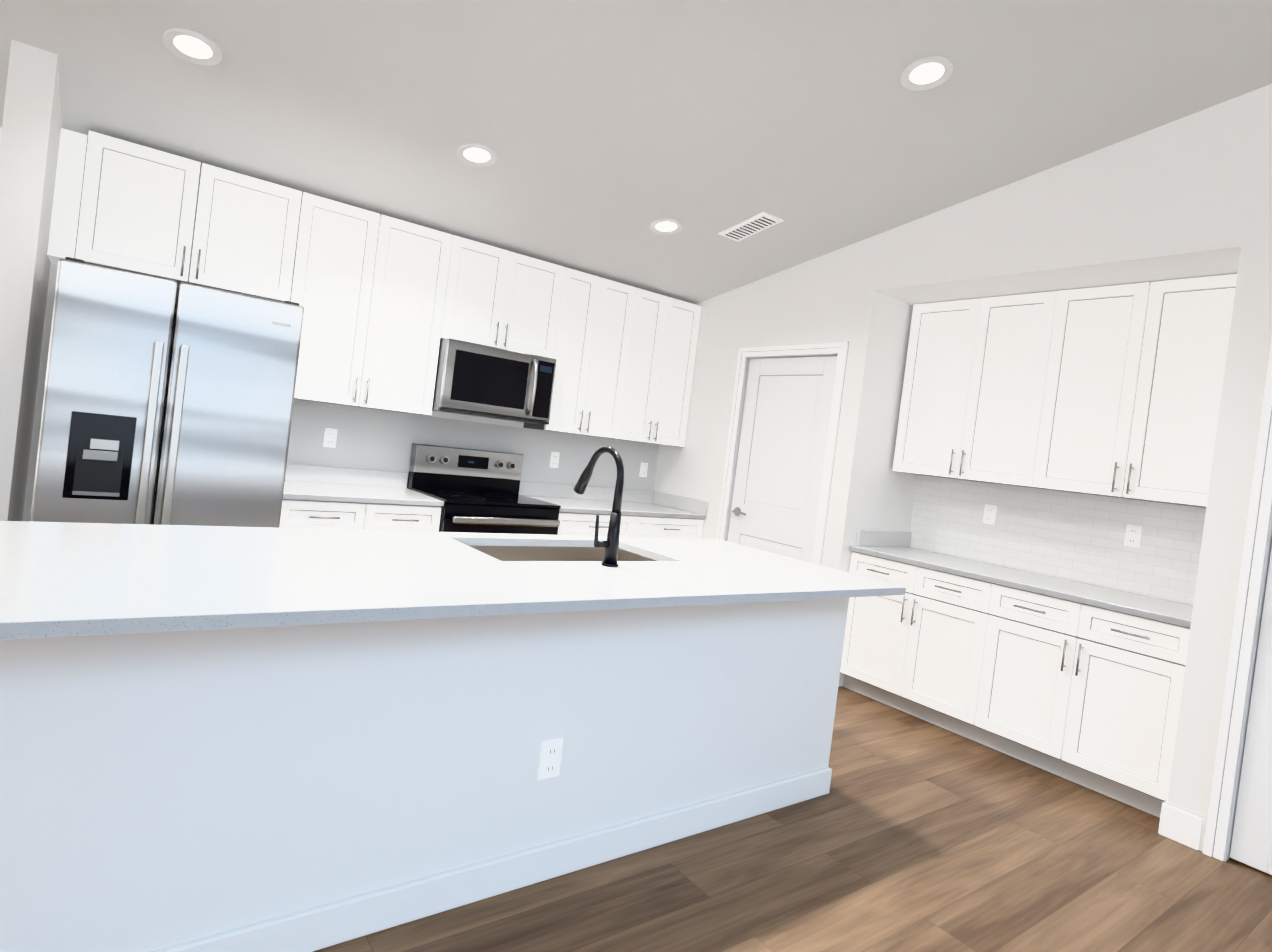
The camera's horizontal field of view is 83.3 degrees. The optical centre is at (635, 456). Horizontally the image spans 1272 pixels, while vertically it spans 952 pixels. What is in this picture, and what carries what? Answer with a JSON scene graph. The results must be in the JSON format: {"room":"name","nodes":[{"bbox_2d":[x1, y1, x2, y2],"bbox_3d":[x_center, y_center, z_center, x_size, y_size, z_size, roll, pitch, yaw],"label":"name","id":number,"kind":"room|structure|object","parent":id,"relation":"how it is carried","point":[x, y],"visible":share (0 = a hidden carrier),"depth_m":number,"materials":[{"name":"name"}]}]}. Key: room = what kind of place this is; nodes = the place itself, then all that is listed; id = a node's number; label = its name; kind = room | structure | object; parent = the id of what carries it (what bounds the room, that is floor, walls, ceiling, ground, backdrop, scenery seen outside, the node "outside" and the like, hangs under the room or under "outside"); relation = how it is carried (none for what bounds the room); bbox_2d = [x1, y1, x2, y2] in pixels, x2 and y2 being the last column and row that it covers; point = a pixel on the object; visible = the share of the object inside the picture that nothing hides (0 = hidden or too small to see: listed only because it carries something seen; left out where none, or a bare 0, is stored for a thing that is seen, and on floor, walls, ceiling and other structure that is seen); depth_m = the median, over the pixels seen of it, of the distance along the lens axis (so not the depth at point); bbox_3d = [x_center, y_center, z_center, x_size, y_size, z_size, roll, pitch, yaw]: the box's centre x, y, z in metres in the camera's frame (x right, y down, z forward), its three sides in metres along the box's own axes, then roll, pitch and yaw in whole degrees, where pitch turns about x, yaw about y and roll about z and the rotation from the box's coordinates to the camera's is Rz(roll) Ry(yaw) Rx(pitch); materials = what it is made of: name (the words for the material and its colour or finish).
{"room":"kitchen","nodes":[
{"label":"kitchen","id":0,"kind":"room"},
{"bbox_2d":[0,39,1271,850],"bbox_3d":[-0.001,-0.856,-0.630,10.020,4.400,10.290,6,1,-37],"label":"wall","id":1,"kind":"structure","parent":0,"point":[1182,198],"depth_m":3.32,"materials":[{"name":"paint"}]},
{"bbox_2d":[71,132,306,301],"bbox_3d":[-2.296,-1.172,3.710,0.923,0.581,0.317,6,1,-37],"label":"upper cabinet","id":2,"kind":"object","parent":1,"relation":"attached to","point":[140,210],"depth_m":3.55,"materials":[{"name":"white paint"}]},
{"bbox_2d":[294,193,466,415],"bbox_3d":[-1.619,-0.840,4.246,0.975,1.094,0.317,6,1,-37],"label":"upper cabinet","id":3,"kind":"object","parent":1,"relation":"attached to","point":[387,303],"depth_m":4.12,"materials":[{"name":"white paint"}]},
{"bbox_2d":[285,463,654,502],"bbox_3d":[-1.009,0.210,4.992,2.904,0.099,0.020,6,1,-37],"label":"backsplash","id":4,"kind":"structure","parent":1,"relation":"attached to","point":[306,472],"depth_m":4.57,"materials":[{"name":"white stone"}]},
{"bbox_2d":[455,240,566,358],"bbox_3d":[-0.934,-1.006,4.735,0.793,0.614,0.317,6,1,-37],"label":"upper cabinet","id":5,"kind":"object","parent":1,"relation":"attached to","point":[508,300],"depth_m":4.62,"materials":[{"name":"white paint"}]},
{"bbox_2d":[432,338,556,424],"bbox_3d":[-0.960,-0.474,4.666,0.755,0.439,0.487,6,1,-37],"label":"microwave","id":6,"kind":"object","parent":5,"relation":"attached to","point":[478,380],"visible":0.96,"depth_m":4.49,"materials":[{"name":"silver metal"}]},
{"bbox_2d":[523,268,646,440],"bbox_3d":[-0.402,-0.706,5.160,0.734,1.094,0.317,6,1,-37],"label":"upper cabinet","id":7,"kind":"object","parent":1,"relation":"attached to","point":[600,327],"depth_m":5.05,"materials":[{"name":"white paint"}]},
{"bbox_2d":[627,292,674,444],"bbox_3d":[-0.042,-0.666,5.431,0.414,1.094,0.317,6,1,-37],"label":"upper cabinet","id":8,"kind":"object","parent":1,"relation":"attached to","point":[658,311],"depth_m":5.36,"materials":[{"name":"white paint"}]},
{"bbox_2d":[651,491,706,514],"bbox_3d":[0.336,0.364,5.590,0.020,0.099,0.638,6,1,-37],"label":"backsplash","id":9,"kind":"structure","parent":1,"relation":"attached to","point":[684,504],"depth_m":5.55,"materials":[{"name":"white stone"}]},
{"bbox_2d":[659,300,700,446],"bbox_3d":[0.190,-0.641,5.605,0.410,1.094,0.317,6,1,-37],"label":"upper cabinet","id":10,"kind":"object","parent":1,"relation":"attached to","point":[676,401],"depth_m":5.53,"materials":[{"name":"white paint"}]},
{"bbox_2d":[727,356,836,562],"bbox_3d":[0.927,0.347,4.859,0.090,2.052,0.797,6,1,-37],"label":"pantry door","id":11,"kind":"structure","parent":1,"relation":"in","point":[781,454],"depth_m":4.84,"materials":[{"name":"white paint"}]},
{"bbox_2d":[716,335,1271,861],"bbox_3d":[1.808,0.434,3.728,0.138,2.148,3.823,6,1,-37],"label":"door frame","id":12,"kind":"structure","parent":1,"relation":"attached to","point":[1244,641],"depth_m":2.82,"materials":[{"name":"white wood"}]},
{"bbox_2d":[910,475,1205,604],"bbox_3d":[2.364,0.438,4.074,0.017,0.482,1.749,6,1,-37],"label":"tile backsplash","id":13,"kind":"structure","parent":1,"relation":"attached to","point":[1151,549],"depth_m":4.00,"materials":[{"name":"white tile"}]},
{"bbox_2d":[892,274,1236,507],"bbox_3d":[2.322,-0.349,3.947,0.370,1.071,1.716,6,1,-37],"label":"upper cabinet","id":14,"kind":"object","parent":1,"relation":"attached to","point":[1113,391],"visible":0.94,"depth_m":3.74,"materials":[{"name":"white wood"}]},
{"bbox_2d":[1158,801,1202,849],"bbox_3d":[-0.532,1.231,-0.806,9.090,0.134,10.050,6,1,-37],"label":"baseboard","id":15,"kind":"structure","parent":1,"relation":"attached to","point":[1181,826],"depth_m":2.91,"materials":[{"name":"white paint"}]},
{"bbox_2d":[1230,545,1271,874],"bbox_3d":[2.659,0.591,2.517,0.090,2.052,0.692,6,1,-37],"label":"hall door","id":16,"kind":"structure","parent":1,"relation":"in","point":[1251,844],"depth_m":2.78,"materials":[{"name":"white paint"}]},
{"bbox_2d":[0,0,1271,303],"bbox_3d":[0.115,-2.046,-0.668,9.950,1.890,10.290,6,1,-37],"label":"ceiling","id":17,"kind":"structure","parent":0,"point":[608,132],"depth_m":3.09,"materials":[{"name":"paint"}]},
{"bbox_2d":[163,28,221,65],"bbox_3d":[-1.726,-1.592,2.785,0.196,0.045,0.195,6,1,-37],"label":"recessed light","id":18,"kind":"object","parent":17,"relation":"in","point":[192,47],"visible":0.96,"depth_m":2.78,"materials":[{"name":"white plastic"}]},
{"bbox_2d":[457,143,496,166],"bbox_3d":[-0.785,-1.484,3.527,0.196,0.045,0.195,6,1,-37],"label":"recessed light","id":19,"kind":"object","parent":17,"relation":"in","point":[476,155],"visible":1,"depth_m":3.52,"materials":[{"name":"white plastic"}]},
{"bbox_2d":[650,218,682,234],"bbox_3d":[0.181,-1.374,4.282,0.196,0.045,0.195,6,1,-37],"label":"recessed light","id":20,"kind":"object","parent":17,"relation":"in","point":[665,226],"visible":0.98,"depth_m":4.28,"materials":[{"name":"white plastic"}]},
{"bbox_2d":[718,212,782,240],"bbox_3d":[0.683,-1.369,4.277,0.170,0.070,0.366,6,1,-37],"label":"ceiling vent","id":21,"kind":"object","parent":17,"relation":"in","point":[757,223],"visible":1,"depth_m":4.26,"materials":[{"name":"white metal"}]},
{"bbox_2d":[901,56,953,90],"bbox_3d":[1.167,-1.533,2.866,0.196,0.045,0.195,6,1,-37],"label":"recessed light","id":22,"kind":"object","parent":17,"relation":"in","point":[927,73],"visible":1,"depth_m":2.86,"materials":[{"name":"white plastic"}]},
{"bbox_2d":[313,686,1271,951],"bbox_3d":[-0.297,1.355,-0.619,9.950,0.060,10.290,6,1,-37],"label":"floor","id":23,"kind":"structure","parent":0,"point":[907,832],"depth_m":2.41,"materials":[{"name":"brown wood"}]},
{"bbox_2d":[30,257,303,527],"bbox_3d":[-2.257,0.116,3.411,0.897,1.812,0.982,6,1,-37],"label":"fridge","id":24,"kind":"object","parent":23,"relation":"on","point":[167,402],"visible":0.71,"depth_m":3.01,"materials":[{"name":"grey metal"}]},
{"bbox_2d":[279,499,443,531],"bbox_3d":[-1.702,0.653,4.138,0.855,0.860,0.642,6,1,-37],"label":"base cabinet","id":25,"kind":"object","parent":23,"relation":"on","point":[295,513],"depth_m":3.85,"materials":[{"name":"white wood"}]},
{"bbox_2d":[283,479,442,506],"bbox_3d":[-1.643,0.211,4.124,0.855,0.031,0.660,6,1,-37],"label":"countertop","id":26,"kind":"structure","parent":25,"relation":"on","point":[317,492],"depth_m":4.00,"materials":[{"name":"white stone"}]},
{"bbox_2d":[0,598,848,951],"bbox_3d":[-0.557,0.803,2.452,2.903,0.884,0.877,6,1,-37],"label":"kitchen island","id":27,"kind":"object","parent":23,"relation":"on","point":[220,738],"depth_m":1.83,"materials":[{"name":"white paint"}]},
{"bbox_2d":[0,521,905,641],"bbox_3d":[-0.452,0.357,2.363,3.000,0.030,1.087,6,1,-37],"label":"island countertop","id":28,"kind":"structure","parent":27,"relation":"on","point":[58,579],"depth_m":1.90,"materials":[{"name":"white stone"}]},
{"bbox_2d":[468,542,667,561],"bbox_3d":[-0.277,0.479,2.750,0.804,0.206,0.474,6,1,-37],"label":"sink","id":29,"kind":"object","parent":28,"relation":"in","point":[506,551],"depth_m":2.94,"materials":[{"name":"grey metal"}]},
{"bbox_2d":[574,446,623,565],"bbox_3d":[-0.160,0.165,2.582,0.111,0.416,0.305,6,1,-37],"label":"faucet","id":30,"kind":"object","parent":28,"relation":"on","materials":[{"name":"black metal"}]},
{"bbox_2d":[407,443,560,534],"bbox_3d":[-0.999,0.567,4.573,0.767,1.185,0.743,6,1,-37],"label":"range","id":31,"kind":"object","parent":23,"relation":"on","point":[476,490],"visible":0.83,"depth_m":4.59,"materials":[{"name":"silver metal"}]},
{"bbox_2d":[557,511,642,536],"bbox_3d":[-0.474,0.788,5.060,0.687,0.860,0.642,6,1,-37],"label":"base cabinet","id":32,"kind":"object","parent":23,"relation":"on","point":[631,525],"depth_m":4.77,"materials":[{"name":"white wood"}]},
{"bbox_2d":[523,495,705,518],"bbox_3d":[-0.179,0.372,5.223,1.278,0.031,0.660,6,1,-37],"label":"countertop","id":33,"kind":"structure","parent":32,"relation":"on","point":[572,506],"depth_m":5.12,"materials":[{"name":"white stone"}]},
{"bbox_2d":[643,515,703,537],"bbox_3d":[-0.013,0.839,5.406,0.712,0.860,0.642,6,1,-37],"label":"base cabinet","id":34,"kind":"object","parent":23,"relation":"on","point":[666,528],"depth_m":5.18,"materials":[{"name":"white wood"}]},
{"bbox_2d":[840,530,1192,817],"bbox_3d":[2.033,1.042,3.892,0.652,0.990,1.749,6,1,-37],"label":"base cabinet","id":35,"kind":"object","parent":23,"relation":"on","point":[1080,683],"visible":0.96,"depth_m":3.56,"materials":[{"name":"white wood"}]}
]}

